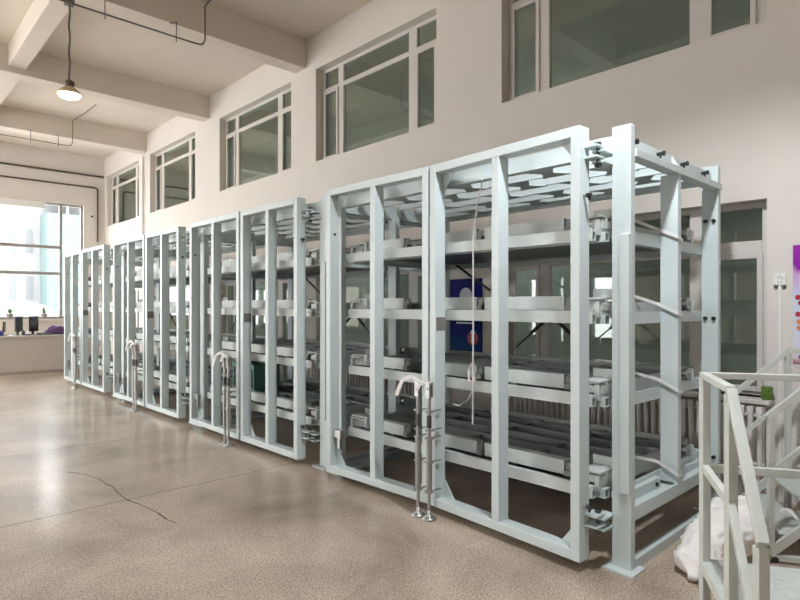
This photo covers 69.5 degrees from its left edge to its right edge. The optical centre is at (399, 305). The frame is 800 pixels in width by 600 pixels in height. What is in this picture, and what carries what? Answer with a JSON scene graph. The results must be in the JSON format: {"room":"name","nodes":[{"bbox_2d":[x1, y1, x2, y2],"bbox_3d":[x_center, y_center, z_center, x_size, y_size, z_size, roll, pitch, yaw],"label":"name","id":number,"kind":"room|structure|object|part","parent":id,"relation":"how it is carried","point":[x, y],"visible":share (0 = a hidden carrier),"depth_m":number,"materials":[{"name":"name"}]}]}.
{"room":"industrial workshop","nodes":[
{"label":"industrial workshop","id":0,"kind":"room"},
{"bbox_2d":[0,142,188,354],"bbox_3d":[-12.178,-1.425,14.634,14.400,6.050,0.300,0,0,-43],"label":"wall","id":1,"kind":"structure","parent":0,"point":[14,188],"depth_m":16.97,"materials":[{"name":"paint"}]},
{"bbox_2d":[0,0,68,103],"bbox_3d":[-3.284,-4.265,6.424,0.250,0.370,23.850,0,0,-43],"label":"beam","id":2,"kind":"structure","parent":1,"relation":"attached to","point":[42,18],"depth_m":8.84,"materials":[{"name":"paint"}]},
{"bbox_2d":[0,202,82,320],"bbox_3d":[-10.155,-1.265,16.373,2.230,3.390,0.330,0,0,-43],"label":"window","id":3,"kind":"structure","parent":1,"relation":"in","point":[59,247],"depth_m":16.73,"materials":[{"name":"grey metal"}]},
{"bbox_2d":[6,308,13,318],"bbox_3d":[-10.669,0.219,15.784,0.180,0.322,0.176,0,0,-43],"label":"potted plant","id":4,"kind":"object","parent":3,"relation":"on","point":[9,316],"visible":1,"depth_m":15.74,"materials":[{"name":"green plant"}]},
{"bbox_3d":[-10.669,0.305,15.784,0.180,0.150,0.176,0,0,-43],"label":"pot","id":5,"kind":"part","parent":4,"relation":"part of","materials":[{"name":"beige ceramic"}]},
{"bbox_2d":[0,197,45,208],"bbox_3d":[-10.499,-2.855,16.075,1.080,0.190,0.030,0,0,-43],"label":"roller blind","id":6,"kind":"object","parent":3,"relation":"attached to","point":[5,201],"visible":1,"depth_m":16.05,"materials":[{"name":"beige fabric"}]},
{"bbox_3d":[-10.124,0.405,16.341,2.230,0.050,0.240,0,0,-43],"label":"sill","id":7,"kind":"part","parent":3,"relation":"part of","materials":[{"name":"paint"}]},
{"bbox_2d":[41,307,46,318],"bbox_3d":[-10.081,0.205,16.340,0.180,0.350,0.176,0,0,-43],"label":"potted plant","id":8,"kind":"object","parent":3,"relation":"on","point":[43,316],"visible":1,"depth_m":16.30,"materials":[{"name":"green plant"}]},
{"bbox_2d":[0,175,97,241],"bbox_3d":[-12.082,-2.721,14.476,8.322,1.642,0.044,0,0,-43],"label":"pipe","id":9,"kind":"object","parent":1,"relation":"attached to","point":[0,175],"visible":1,"depth_m":16.71,"materials":[{"name":"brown steel"}]},
{"bbox_2d":[0,162,103,177],"bbox_3d":[-12.018,-3.870,14.509,8.460,0.056,0.056,0,0,-43],"label":"pipe","id":10,"kind":"object","parent":1,"relation":"attached to","point":[0,162],"visible":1,"depth_m":16.45,"materials":[{"name":"brown metal"}]},
{"bbox_2d":[0,0,627,171],"bbox_3d":[-3.957,-4.550,5.789,14.800,0.200,24.450,0,0,-43],"label":"ceiling","id":11,"kind":"structure","parent":0,"point":[109,43],"depth_m":10.48,"materials":[{"name":"paint"}]},
{"bbox_2d":[0,105,95,146],"bbox_3d":[-9.568,-4.069,11.056,6.479,0.739,1.496,0,0,-43],"label":"conduit","id":12,"kind":"object","parent":11,"relation":"hanging from","point":[30,139],"visible":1,"depth_m":13.32,"materials":[{"name":"grey metal"}]},
{"bbox_2d":[59,0,211,44],"bbox_3d":[-4.626,-4.071,5.793,6.432,0.742,1.496,0,0,-43],"label":"conduit","id":13,"kind":"object","parent":11,"relation":"hanging from","point":[206,4],"visible":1,"depth_m":7.95,"materials":[{"name":"grey metal"}]},
{"bbox_2d":[57,0,81,99],"bbox_3d":[-4.112,-3.183,7.176,0.276,1.225,0.276,0,0,-43],"label":"pendant lamp","id":14,"kind":"object","parent":13,"relation":"hanging from","point":[68,92],"visible":1,"depth_m":7.15,"materials":[{"name":"grey metal"}]},
{"bbox_3d":[-4.112,-2.667,7.176,0.276,0.095,0.276,0,0,-43],"label":"lamp shade","id":15,"kind":"part","parent":14,"relation":"part of","materials":[{"name":"beige metal"}]},
{"bbox_3d":[-4.112,-3.258,7.176,0.036,0.957,0.024,0,0,-43],"label":"cord","id":16,"kind":"part","parent":14,"relation":"part of","materials":[{"name":"grey metal"}]},
{"bbox_3d":[-4.112,-2.635,7.176,0.256,0.130,0.256,0,0,-43],"label":"bulb","id":17,"kind":"part","parent":14,"relation":"part of","materials":[{"name":"beige glass"}]},
{"bbox_2d":[0,369,799,599],"bbox_3d":[-3.957,1.650,5.789,14.800,0.100,24.450,0,0,-43],"label":"floor","id":18,"kind":"structure","parent":0,"point":[253,522],"depth_m":4.21,"materials":[{"name":"concrete"}]},
{"bbox_2d":[0,334,91,375],"bbox_3d":[-10.755,1.150,12.036,8.000,0.900,0.630,0,0,-43],"label":"counter","id":19,"kind":"object","parent":18,"relation":"on","point":[19,354],"depth_m":13.64,"materials":[{"name":"grey"}]},
{"bbox_2d":[2,322,7,335],"bbox_3d":[-9.249,0.540,13.480,0.160,0.320,0.200,0,0,-22],"label":"monitor","id":20,"kind":"object","parent":19,"relation":"on","point":[4,323],"visible":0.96,"depth_m":13.44,"materials":[{"name":"black"}]},
{"bbox_2d":[15,316,22,334],"bbox_3d":[-9.041,0.480,13.677,0.160,0.440,0.300,0,0,-5],"label":"monitor","id":21,"kind":"object","parent":19,"relation":"on","point":[19,319],"visible":0.89,"depth_m":13.68,"materials":[{"name":"black plastic"}]},
{"bbox_2d":[21,330,29,334],"bbox_3d":[-8.863,0.636,13.659,0.140,0.128,0.170,0,0,-43],"label":"desk phone","id":22,"kind":"object","parent":19,"relation":"on","point":[23,332],"visible":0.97,"depth_m":13.63,"materials":[{"name":"grey plastic"}]},
{"bbox_2d":[0,334,63,337],"bbox_3d":[-10.755,0.720,12.036,8.000,0.040,0.630,0,0,-43],"label":"countertop","id":23,"kind":"structure","parent":19,"relation":"on","point":[9,336],"depth_m":13.53,"materials":[{"name":"grey"}]},
{"bbox_2d":[29,316,37,334],"bbox_3d":[-8.819,0.480,13.886,0.160,0.440,0.280,0,0,7],"label":"monitor","id":24,"kind":"object","parent":19,"relation":"on","point":[33,320],"visible":0.95,"depth_m":13.86,"materials":[{"name":"black plastic"}]},
{"bbox_2d":[35,332,51,334],"bbox_3d":[-8.554,0.675,13.848,0.320,0.050,0.160,0,0,-43],"label":"paper tray","id":25,"kind":"object","parent":19,"relation":"on","point":[49,333],"visible":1,"depth_m":13.79,"materials":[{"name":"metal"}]},
{"bbox_2d":[44,325,70,333],"bbox_3d":[-8.409,0.588,14.203,0.614,0.224,0.371,0,0,-43],"label":"coat","id":26,"kind":"object","parent":19,"relation":"on","point":[54,329],"visible":0.74,"depth_m":14.08,"materials":[{"name":"purple fabric"}]},
{"bbox_2d":[69,472,175,522],"bbox_3d":[-2.425,1.599,4.892,0.244,0.001,2.014,0,0,-43],"label":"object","id":27,"kind":"structure","parent":18,"relation":"on","point":[69,472],"depth_m":4.72,"materials":[{"name":"grey"}]},
{"bbox_2d":[64,245,189,396],"bbox_3d":[-5.551,0.255,11.712,1.941,2.690,3.130,0,0,-43],"label":"storage rack","id":28,"kind":"object","parent":18,"relation":"on","point":[102,255],"visible":0.53,"depth_m":11.16,"materials":[{"name":"metal"}]},
{"bbox_3d":[-7.002,0.249,12.356,0.055,2.678,0.120,0,0,-43],"label":"post","id":29,"kind":"part","parent":28,"relation":"part of","materials":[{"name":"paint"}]},
{"bbox_3d":[-6.346,1.065,11.229,0.044,0.930,0.044,0,0,-43],"label":"locking rod","id":30,"kind":"part","parent":28,"relation":"part of","materials":[{"name":"silver metal"}]},
{"bbox_3d":[-6.277,1.065,11.156,0.044,0.930,0.044,0,0,-43],"label":"locking rod","id":31,"kind":"part","parent":28,"relation":"part of","materials":[{"name":"silver metal"}]},
{"bbox_3d":[-6.486,0.158,12.844,0.055,2.115,0.120,0,0,-43],"label":"post","id":32,"kind":"part","parent":28,"relation":"part of","materials":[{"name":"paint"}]},
{"bbox_2d":[99,256,169,262],"bbox_3d":[-5.467,-1.032,11.791,1.370,0.107,2.810,0,0,-43],"label":"grille","id":33,"kind":"object","parent":28,"relation":"attached to","point":[138,259],"depth_m":12.52,"materials":[{"name":"metal"}]},
{"bbox_3d":[-4.474,0.158,10.714,0.055,2.115,0.120,0,0,-43],"label":"post","id":34,"kind":"part","parent":28,"relation":"part of","materials":[{"name":"metal"}]},
{"bbox_2d":[154,347,189,358],"bbox_3d":[-5.561,1.212,13.700,0.104,0.775,2.694,0,0,-43],"label":"radiator","id":35,"kind":"object","parent":18,"relation":"on","point":[173,353],"visible":0.02,"depth_m":13.23,"materials":[{"name":"white metal"}]},
{"bbox_2d":[113,226,293,424],"bbox_3d":[-3.329,0.255,9.361,1.941,2.690,3.140,0,0,-43],"label":"storage rack","id":36,"kind":"object","parent":18,"relation":"on","point":[175,241],"visible":0.62,"depth_m":8.75,"materials":[{"name":"metal"}]},
{"bbox_3d":[-4.784,0.249,10.009,0.055,2.678,0.120,0,0,-43],"label":"post","id":37,"kind":"part","parent":36,"relation":"part of","materials":[{"name":"metal"}]},
{"bbox_3d":[-4.079,1.065,8.830,0.044,0.930,0.044,0,0,-43],"label":"locking rod","id":38,"kind":"part","parent":36,"relation":"part of","materials":[{"name":"silver metal"}]},
{"bbox_3d":[-4.011,1.065,8.758,0.044,0.930,0.044,0,0,-43],"label":"locking rod","id":39,"kind":"part","parent":36,"relation":"part of","materials":[{"name":"silver metal"}]},
{"bbox_3d":[-3.777,0.140,8.736,0.090,0.100,0.004,0,0,-43],"label":"name plate","id":40,"kind":"part","parent":36,"relation":"part of","materials":[{"name":"grey metal"}]},
{"bbox_3d":[-3.313,-0.096,8.385,0.097,1.791,0.032,0,0,-3],"label":"hanging cord","id":41,"kind":"part","parent":36,"relation":"part of","materials":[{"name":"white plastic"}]},
{"bbox_3d":[-2.764,0.249,7.872,0.055,2.678,0.120,0,0,-43],"label":"post","id":42,"kind":"part","parent":36,"relation":"part of","materials":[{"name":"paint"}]},
{"bbox_2d":[154,241,260,252],"bbox_3d":[-3.245,-1.032,9.440,1.370,0.107,2.820,0,0,-43],"label":"grille","id":43,"kind":"object","parent":36,"relation":"attached to","point":[224,245],"depth_m":9.77,"materials":[{"name":"metal"}]},
{"bbox_3d":[-3.697,0.249,11.036,0.055,2.678,0.120,0,0,-43],"label":"post","id":44,"kind":"part","parent":36,"relation":"part of","materials":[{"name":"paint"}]},
{"bbox_3d":[-1.678,0.249,8.899,0.055,2.678,0.120,0,0,-43],"label":"post","id":45,"kind":"part","parent":36,"relation":"part of","materials":[{"name":"metal"}]},
{"bbox_2d":[221,358,286,378],"bbox_3d":[-2.896,1.212,10.880,0.104,0.775,2.694,0,0,-43],"label":"radiator","id":46,"kind":"object","parent":18,"relation":"on","point":[283,368],"visible":0.02,"depth_m":9.93,"materials":[{"name":"white paint"}]},
{"bbox_2d":[190,195,421,469],"bbox_3d":[-1.234,0.255,7.144,1.941,2.690,2.940,0,0,-43],"label":"storage rack","id":47,"kind":"object","parent":18,"relation":"on","point":[294,222],"visible":0.73,"depth_m":6.58,"materials":[{"name":"metal"}]},
{"bbox_3d":[-2.620,0.249,7.719,0.055,2.678,0.120,0,0,-43],"label":"post","id":48,"kind":"part","parent":47,"relation":"part of","materials":[{"name":"metal"}]},
{"bbox_3d":[-2.096,0.618,6.691,0.246,0.175,0.021,0,0,34],"label":"lever","id":49,"kind":"part","parent":47,"relation":"part of","materials":[{"name":"white metal"}]},
{"bbox_3d":[-2.019,1.065,6.650,0.044,0.930,0.044,0,0,-43],"label":"locking rod","id":50,"kind":"part","parent":47,"relation":"part of","materials":[{"name":"silver metal"}]},
{"bbox_3d":[-2.005,0.606,6.593,0.129,0.091,0.021,0,0,20],"label":"lever","id":51,"kind":"part","parent":47,"relation":"part of","materials":[{"name":"white metal"}]},
{"bbox_3d":[-1.957,1.065,6.585,0.044,0.930,0.044,0,0,-43],"label":"locking rod","id":52,"kind":"part","parent":47,"relation":"part of","materials":[{"name":"silver metal"}]},
{"bbox_3d":[-1.738,0.140,6.579,0.090,0.100,0.004,0,0,-43],"label":"name plate","id":53,"kind":"part","parent":47,"relation":"part of","materials":[{"name":"grey metal"}]},
{"bbox_3d":[-2.104,0.158,8.207,0.055,2.115,0.120,0,0,-43],"label":"post","id":54,"kind":"part","parent":47,"relation":"part of","materials":[{"name":"metal"}]},
{"bbox_2d":[232,360,280,391],"bbox_3d":[-1.855,0.905,7.445,0.394,0.340,0.554,0,0,-43],"label":"plastic crate","id":55,"kind":"object","parent":47,"relation":"in","point":[257,367],"visible":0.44,"depth_m":7.21,"materials":[{"name":"teal plastic"}]},
{"bbox_2d":[251,214,387,238],"bbox_3d":[-1.150,-1.032,7.223,1.370,0.107,2.620,0,0,-43],"label":"grille","id":56,"kind":"object","parent":47,"relation":"attached to","point":[287,227],"depth_m":7.48,"materials":[{"name":"metal"}]},
{"bbox_3d":[-0.738,1.594,5.728,0.175,0.012,0.200,0,0,-43],"label":"plate","id":57,"kind":"part","parent":47,"relation":"part of","materials":[{"name":"paint"}]},
{"bbox_3d":[-0.738,0.249,5.728,0.055,2.678,0.120,0,0,-43],"label":"post","id":58,"kind":"part","parent":47,"relation":"part of","materials":[{"name":"metal"}]},
{"bbox_3d":[-0.748,0.350,5.682,0.022,1.560,0.063,0,0,-43],"label":"guide plate","id":59,"kind":"part","parent":47,"relation":"part of","materials":[{"name":"paint"}]},
{"bbox_3d":[-0.222,0.158,6.215,0.055,2.115,0.120,0,0,-43],"label":"post","id":60,"kind":"part","parent":47,"relation":"part of","materials":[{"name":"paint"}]},
{"bbox_2d":[308,368,420,401],"bbox_3d":[-0.534,1.212,8.380,0.104,0.775,2.694,0,0,-43],"label":"radiator","id":61,"kind":"object","parent":18,"relation":"on","point":[351,379],"visible":0.04,"depth_m":8.39,"materials":[{"name":"grey metal"}]},
{"bbox_2d":[325,123,721,578],"bbox_3d":[0.842,0.255,4.962,1.920,2.690,3.023,0,0,-43],"label":"storage rack","id":62,"kind":"object","parent":18,"relation":"on","point":[577,457],"visible":0.98,"depth_m":4.22,"materials":[{"name":"metal"}]},
{"bbox_3d":[-0.580,0.249,5.561,0.055,2.678,0.120,0,0,-43],"label":"post","id":63,"kind":"part","parent":62,"relation":"part of","materials":[{"name":"metal"}]},
{"bbox_3d":[-0.064,0.158,6.048,0.055,2.115,0.120,0,0,-43],"label":"post","id":64,"kind":"part","parent":62,"relation":"part of","materials":[{"name":"metal"}]},
{"bbox_3d":[0.061,0.618,4.437,0.246,0.175,0.021,0,0,34],"label":"lever","id":65,"kind":"part","parent":62,"relation":"part of","materials":[{"name":"white metal"}]},
{"bbox_3d":[0.139,1.065,4.396,0.044,0.930,0.044,0,0,-43],"label":"locking rod","id":66,"kind":"part","parent":62,"relation":"part of","materials":[{"name":"silver metal"}]},
{"bbox_3d":[0.170,0.606,4.328,0.129,0.091,0.021,0,0,20],"label":"lever","id":67,"kind":"part","parent":62,"relation":"part of","materials":[{"name":"white metal"}]},
{"bbox_3d":[0.218,1.065,4.319,0.044,0.930,0.044,0,0,-43],"label":"locking rod","id":68,"kind":"part","parent":62,"relation":"part of","materials":[{"name":"silver metal"}]},
{"bbox_3d":[0.313,0.140,4.445,0.090,0.100,0.004,0,0,-40],"label":"name plate","id":69,"kind":"part","parent":62,"relation":"part of","materials":[{"name":"grey metal"}]},
{"bbox_3d":[0.506,0.249,6.587,0.055,2.678,0.120,0,0,-43],"label":"post","id":70,"kind":"part","parent":62,"relation":"part of","materials":[{"name":"metal"}]},
{"bbox_3d":[0.581,-0.056,4.264,0.097,1.871,0.032,0,0,-3],"label":"hanging cord","id":71,"kind":"part","parent":62,"relation":"part of","materials":[{"name":"white plastic"}]},
{"bbox_2d":[384,144,698,217],"bbox_3d":[0.918,-1.032,5.034,1.370,0.107,2.703,0,0,-43],"label":"grille","id":72,"kind":"object","parent":62,"relation":"attached to","point":[554,184],"depth_m":4.98,"materials":[{"name":"metal"}]},
{"bbox_3d":[1.130,-0.652,3.447,0.028,0.043,0.028,0,0,-40],"label":"bolt knob","id":73,"kind":"part","parent":62,"relation":"part of","materials":[{"name":"black plastic"}]},
{"bbox_3d":[1.130,1.213,3.447,0.028,0.043,0.028,0,0,-40],"label":"bolt knob","id":74,"kind":"part","parent":62,"relation":"part of","materials":[{"name":"black plastic"}]},
{"bbox_3d":[1.359,0.249,3.509,0.055,2.678,0.120,0,0,-43],"label":"post","id":75,"kind":"part","parent":62,"relation":"part of","materials":[{"name":"metal"}]},
{"bbox_3d":[1.359,1.594,3.509,0.175,0.012,0.200,0,0,-43],"label":"plate","id":76,"kind":"part","parent":62,"relation":"part of","materials":[{"name":"paint"}]},
{"bbox_3d":[1.349,0.350,3.463,0.022,1.560,0.063,0,0,-43],"label":"guide plate","id":77,"kind":"part","parent":62,"relation":"part of","materials":[{"name":"paint"}]},
{"bbox_3d":[1.875,0.158,3.996,0.055,2.115,0.120,0,0,-43],"label":"post","id":78,"kind":"part","parent":62,"relation":"part of","materials":[{"name":"metal"}]},
{"bbox_3d":[2.445,0.249,4.536,0.055,2.678,0.120,0,0,-43],"label":"post","id":79,"kind":"part","parent":62,"relation":"part of","materials":[{"name":"metal"}]},
{"bbox_2d":[508,396,764,493],"bbox_3d":[2.035,1.212,5.661,0.104,0.775,2.694,0,0,-43],"label":"radiator","id":80,"kind":"object","parent":18,"relation":"on","point":[647,414],"visible":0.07,"depth_m":5.27,"materials":[{"name":"white metal"}]},
{"bbox_2d":[674,495,767,581],"bbox_3d":[1.943,1.407,3.536,0.702,0.378,0.366,0,0,-31],"label":"woven sack","id":81,"kind":"object","parent":18,"relation":"on","point":[686,556],"visible":0.55,"depth_m":3.45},
{"bbox_2d":[699,372,799,599],"bbox_3d":[2.034,0.968,2.296,1.349,1.265,0.932,0,0,16],"label":"step platform","id":82,"kind":"object","parent":18,"relation":"on","point":[733,578],"visible":1,"depth_m":2.44,"materials":[{"name":"paint"}]},
{"bbox_3d":[1.532,0.983,2.901,0.040,1.235,0.040,0,0,0],"label":"post","id":83,"kind":"part","parent":82,"relation":"part of","materials":[{"name":"metal"}]},
{"bbox_3d":[2.080,1.308,2.492,1.320,0.044,0.520,0,0,16],"label":"platform frame","id":84,"kind":"part","parent":82,"relation":"part of","materials":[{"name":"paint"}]},
{"bbox_3d":[1.408,1.039,2.473,0.030,0.487,0.892,0,0,16],"label":"rail","id":85,"kind":"part","parent":82,"relation":"part of","materials":[{"name":"metal"}]},
{"bbox_3d":[1.398,0.988,2.438,0.040,1.225,0.040,0,0,0],"label":"post","id":86,"kind":"part","parent":82,"relation":"part of","materials":[{"name":"metal"}]},
{"bbox_3d":[1.409,0.594,2.474,0.040,0.518,0.928,0,0,16],"label":"handrail","id":87,"kind":"part","parent":82,"relation":"part of","materials":[{"name":"metal"}]},
{"bbox_3d":[2.080,1.283,2.492,1.320,0.006,0.520,0,0,16],"label":"checker plate","id":88,"kind":"part","parent":82,"relation":"part of","materials":[{"name":"grey metal"}]},
{"bbox_3d":[2.157,0.350,2.720,1.300,0.030,0.040,0,0,16],"label":"handrail","id":89,"kind":"part","parent":82,"relation":"part of","materials":[{"name":"metal"}]},
{"bbox_3d":[2.157,0.815,2.720,1.300,0.040,0.030,0,0,16],"label":"rail","id":90,"kind":"part","parent":82,"relation":"part of","materials":[{"name":"metal"}]},
{"bbox_3d":[1.288,1.230,2.057,0.040,0.740,0.040,0,0,0],"label":"post","id":91,"kind":"part","parent":82,"relation":"part of","materials":[{"name":"metal"}]},
{"bbox_2d":[737,348,799,563],"bbox_3d":[3.134,0.961,3.811,1.518,1.278,0.893,0,0,16],"label":"steps","id":92,"kind":"structure","parent":18,"relation":"on","point":[784,523],"depth_m":3.74,"materials":[{"name":"paint"}]},
{"bbox_3d":[3.242,0.517,4.223,1.497,0.389,0.035,0,0,16],"label":"handrail","id":93,"kind":"part","parent":92,"relation":"part of","materials":[{"name":"metal"}]},
{"bbox_3d":[2.316,1.130,3.606,0.035,0.860,0.035,0,0,0],"label":"post","id":94,"kind":"part","parent":92,"relation":"part of","materials":[{"name":"metal"}]},
{"bbox_3d":[3.252,0.868,4.220,1.476,0.364,0.028,0,0,16],"label":"rail","id":95,"kind":"part","parent":92,"relation":"part of","materials":[{"name":"metal"}]},
{"bbox_3d":[3.006,0.517,3.406,1.497,0.389,0.035,0,0,16],"label":"handrail","id":96,"kind":"part","parent":92,"relation":"part of","materials":[{"name":"metal"}]},
{"bbox_3d":[3.016,0.868,3.403,1.476,0.364,0.028,0,0,16],"label":"rail","id":97,"kind":"part","parent":92,"relation":"part of","materials":[{"name":"metal"}]},
{"bbox_3d":[2.904,0.960,4.320,0.035,1.200,0.035,0,0,0],"label":"post","id":98,"kind":"part","parent":92,"relation":"part of","materials":[{"name":"metal"}]},
{"bbox_2d":[764,508,799,521],"bbox_3d":[2.637,1.501,3.988,0.484,0.185,0.233,0,0,6],"label":"woven sack","id":99,"kind":"object","parent":18,"relation":"on","point":[794,512],"visible":0.09,"depth_m":3.96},
{"bbox_2d":[105,0,799,504],"bbox_3d":[-0.664,-1.425,8.900,0.260,6.050,23.850,0,0,-43],"label":"wall","id":100,"kind":"structure","parent":0,"point":[730,101],"depth_m":6.81,"materials":[{"name":"paint"}]},
{"bbox_2d":[0,105,146,153],"bbox_3d":[-10.848,-4.215,11.116,11.500,0.470,0.300,0,0,-43],"label":"beam","id":101,"kind":"structure","parent":100,"relation":"attached to","point":[13,119],"depth_m":13.76,"materials":[{"name":"paint"}]},
{"bbox_2d":[0,42,209,121],"bbox_3d":[-8.334,-4.215,8.456,11.500,0.470,0.300,0,0,-43],"label":"beam","id":102,"kind":"structure","parent":100,"relation":"attached to","point":[44,69],"depth_m":10.96,"materials":[{"name":"paint"}]},
{"bbox_2d":[112,164,138,224],"bbox_3d":[-7.752,-3.123,16.443,0.082,1.515,2.650,0,0,-43],"label":"window","id":103,"kind":"structure","parent":100,"relation":"in","point":[117,187],"depth_m":17.01,"materials":[{"name":"grey metal"}]},
{"bbox_2d":[112,288,138,327],"bbox_3d":[-7.853,-0.043,16.347,0.360,1.695,2.770,0,0,-43],"label":"window","id":104,"kind":"structure","parent":100,"relation":"in","point":[136,289],"depth_m":15.89,"materials":[{"name":"grey"}]},
{"bbox_2d":[141,156,143,352],"bbox_3d":[-6.726,-1.150,15.067,0.053,5.500,0.056,0,0,-43],"label":"drain pipe","id":105,"kind":"object","parent":100,"relation":"attached to","point":[142,157],"visible":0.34,"depth_m":15.04,"materials":[{"name":"white"}]},
{"bbox_2d":[155,285,189,330],"bbox_3d":[-5.466,-0.043,13.821,0.360,1.695,2.820,0,0,-43],"label":"window","id":106,"kind":"structure","parent":100,"relation":"in","point":[188,285],"depth_m":13.71,"materials":[{"name":"grey"}]},
{"bbox_3d":[-5.357,-0.060,13.924,0.060,1.660,2.700,0,0,-43],"label":"frame","id":107,"kind":"part","parent":106,"relation":"part of","materials":[{"name":"grey metal"}]},
{"bbox_2d":[155,136,194,211],"bbox_3d":[-5.365,-3.123,13.917,0.082,1.515,2.700,0,0,-43],"label":"window","id":108,"kind":"structure","parent":100,"relation":"in","point":[190,154],"depth_m":14.49,"materials":[{"name":"grey"}]},
{"bbox_2d":[74,0,305,72],"bbox_3d":[-5.862,-4.215,5.839,11.500,0.470,0.300,0,0,-43],"label":"beam","id":109,"kind":"structure","parent":100,"relation":"attached to","point":[226,30],"depth_m":8.63,"materials":[{"name":"paint"}]},
{"bbox_2d":[226,280,287,339],"bbox_3d":[-2.801,-0.043,11.001,0.360,1.695,2.820,0,0,-43],"label":"window","id":110,"kind":"structure","parent":100,"relation":"in","point":[281,283],"depth_m":10.57,"materials":[{"name":"grey glass"}]},
{"bbox_2d":[226,88,290,188],"bbox_3d":[-2.700,-3.123,11.097,0.082,1.515,2.700,0,0,-43],"label":"window","id":111,"kind":"structure","parent":100,"relation":"in","point":[282,110],"depth_m":11.31,"materials":[{"name":"grey"}]},
{"bbox_2d":[323,15,435,158],"bbox_3d":[-0.338,-3.123,8.597,0.082,1.515,2.700,0,0,-43],"label":"window","id":112,"kind":"structure","parent":100,"relation":"in","point":[415,49],"depth_m":8.48,"materials":[{"name":"grey"}]},
{"bbox_2d":[346,241,421,352],"bbox_3d":[-0.439,-0.043,8.501,0.360,1.695,2.820,0,0,-43],"label":"window","id":113,"kind":"structure","parent":100,"relation":"in","point":[414,277],"depth_m":8.00,"materials":[{"name":"grey glass"}]},
{"bbox_3d":[-0.363,0.145,8.580,0.022,1.190,2.590,0,0,-43],"label":"sash","id":114,"kind":"part","parent":113,"relation":"part of","materials":[{"name":"grey metal"}]},
{"bbox_2d":[450,278,481,351],"bbox_3d":[0.788,0.125,7.160,0.016,0.910,0.582,0,0,-43],"label":"poster","id":115,"kind":"object","parent":100,"relation":"attached to","point":[460,331],"visible":0.61,"depth_m":7.14,"materials":[{"name":"blue paper"}]},
{"bbox_2d":[509,0,766,100],"bbox_3d":[2.231,-3.123,5.878,0.082,1.515,2.700,0,0,-43],"label":"window","id":116,"kind":"structure","parent":100,"relation":"in","point":[700,10],"depth_m":6.48,"materials":[{"name":"grey"}]},
{"bbox_2d":[509,201,774,405],"bbox_3d":[2.130,-0.043,5.783,0.360,1.695,2.820,0,0,-43],"label":"window","id":117,"kind":"structure","parent":100,"relation":"in","point":[757,249],"depth_m":5.30,"materials":[{"name":"grey"}]},
{"bbox_3d":[2.206,0.145,5.861,0.022,1.190,2.590,0,0,-43],"label":"sash","id":118,"kind":"part","parent":117,"relation":"part of","materials":[{"name":"grey"}]},
{"bbox_3d":[2.108,0.787,5.762,0.300,0.035,2.820,0,0,-43],"label":"sill","id":119,"kind":"part","parent":117,"relation":"part of","materials":[{"name":"grey"}]},
{"bbox_2d":[761,385,772,399],"bbox_3d":[3.000,0.714,4.717,0.084,0.112,0.083,0,0,-43],"label":"box","id":120,"kind":"object","parent":117,"relation":"on","point":[766,391],"visible":1,"depth_m":4.68,"materials":[{"name":"green metal"}]},
{"bbox_2d":[774,274,785,353],"bbox_3d":[3.104,0.069,4.709,0.020,0.646,0.077,0,0,-43],"label":"wall socket","id":121,"kind":"object","parent":100,"relation":"attached to","point":[780,280],"depth_m":4.71,"materials":[{"name":"white plastic"}]},
{"bbox_3d":[3.104,-0.210,4.712,0.015,0.090,0.084,0,0,-43],"label":"plate","id":122,"kind":"part","parent":121,"relation":"part of","materials":[{"name":"white plastic"}]},
{"bbox_2d":[778,360,781,373],"bbox_3d":[3.104,0.501,4.709,0.020,0.108,0.021,0,0,-43],"label":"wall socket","id":123,"kind":"object","parent":100,"relation":"attached to","point":[780,362],"depth_m":4.71,"materials":[{"name":"white plastic"}]},
{"bbox_2d":[778,381,781,402],"bbox_3d":[3.104,0.705,4.709,0.020,0.173,0.021,0,0,-43],"label":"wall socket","id":124,"kind":"object","parent":100,"relation":"attached to","point":[779,382],"depth_m":4.71,"materials":[{"name":"white plastic"}]},
{"bbox_2d":[778,411,781,461],"bbox_3d":[3.104,1.068,4.709,0.020,0.411,0.021,0,0,-43],"label":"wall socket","id":125,"kind":"object","parent":100,"relation":"attached to","point":[779,414],"depth_m":4.71,"materials":[{"name":"white plastic"}]},
{"bbox_2d":[778,483,781,501],"bbox_3d":[3.104,1.525,4.709,0.020,0.143,0.021,0,0,-43],"label":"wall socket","id":126,"kind":"object","parent":100,"relation":"attached to","point":[779,486],"depth_m":4.71,"materials":[{"name":"white plastic"}]},
{"bbox_2d":[793,245,799,362],"bbox_3d":[3.377,-0.013,4.420,0.016,0.945,0.620,0,0,-43],"label":"poster","id":127,"kind":"object","parent":100,"relation":"attached to","point":[796,248],"visible":0.98,"depth_m":4.63,"materials":[{"name":"purple paper"}]},
{"bbox_2d":[194,0,761,385],"bbox_3d":[1.276,-1.425,10.734,0.200,6.050,23.850,0,0,-43],"label":"windows","id":128,"kind":"structure","parent":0,"point":[629,31],"depth_m":8.68,"materials":[{"name":"clear glass"}]},
{"label":"outside","id":129,"kind":"structure","parent":0,"visible":0},
{"bbox_3d":[-16.971,1.670,25.239,110.000,0.100,120.000,0,0,-43],"label":"ground","id":130,"kind":"structure","parent":129,"visible":0},
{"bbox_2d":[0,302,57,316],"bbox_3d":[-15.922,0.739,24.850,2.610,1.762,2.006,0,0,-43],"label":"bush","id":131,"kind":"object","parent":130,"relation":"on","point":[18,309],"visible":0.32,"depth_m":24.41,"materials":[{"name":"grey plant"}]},
{"bbox_2d":[66,207,68,253],"bbox_3d":[-17.919,-2.515,32.598,1.670,8.269,0.400,0,0,-43],"label":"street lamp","id":132,"kind":"object","parent":130,"relation":"on","point":[67,208],"visible":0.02,"depth_m":32.02,"materials":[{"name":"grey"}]}
]}

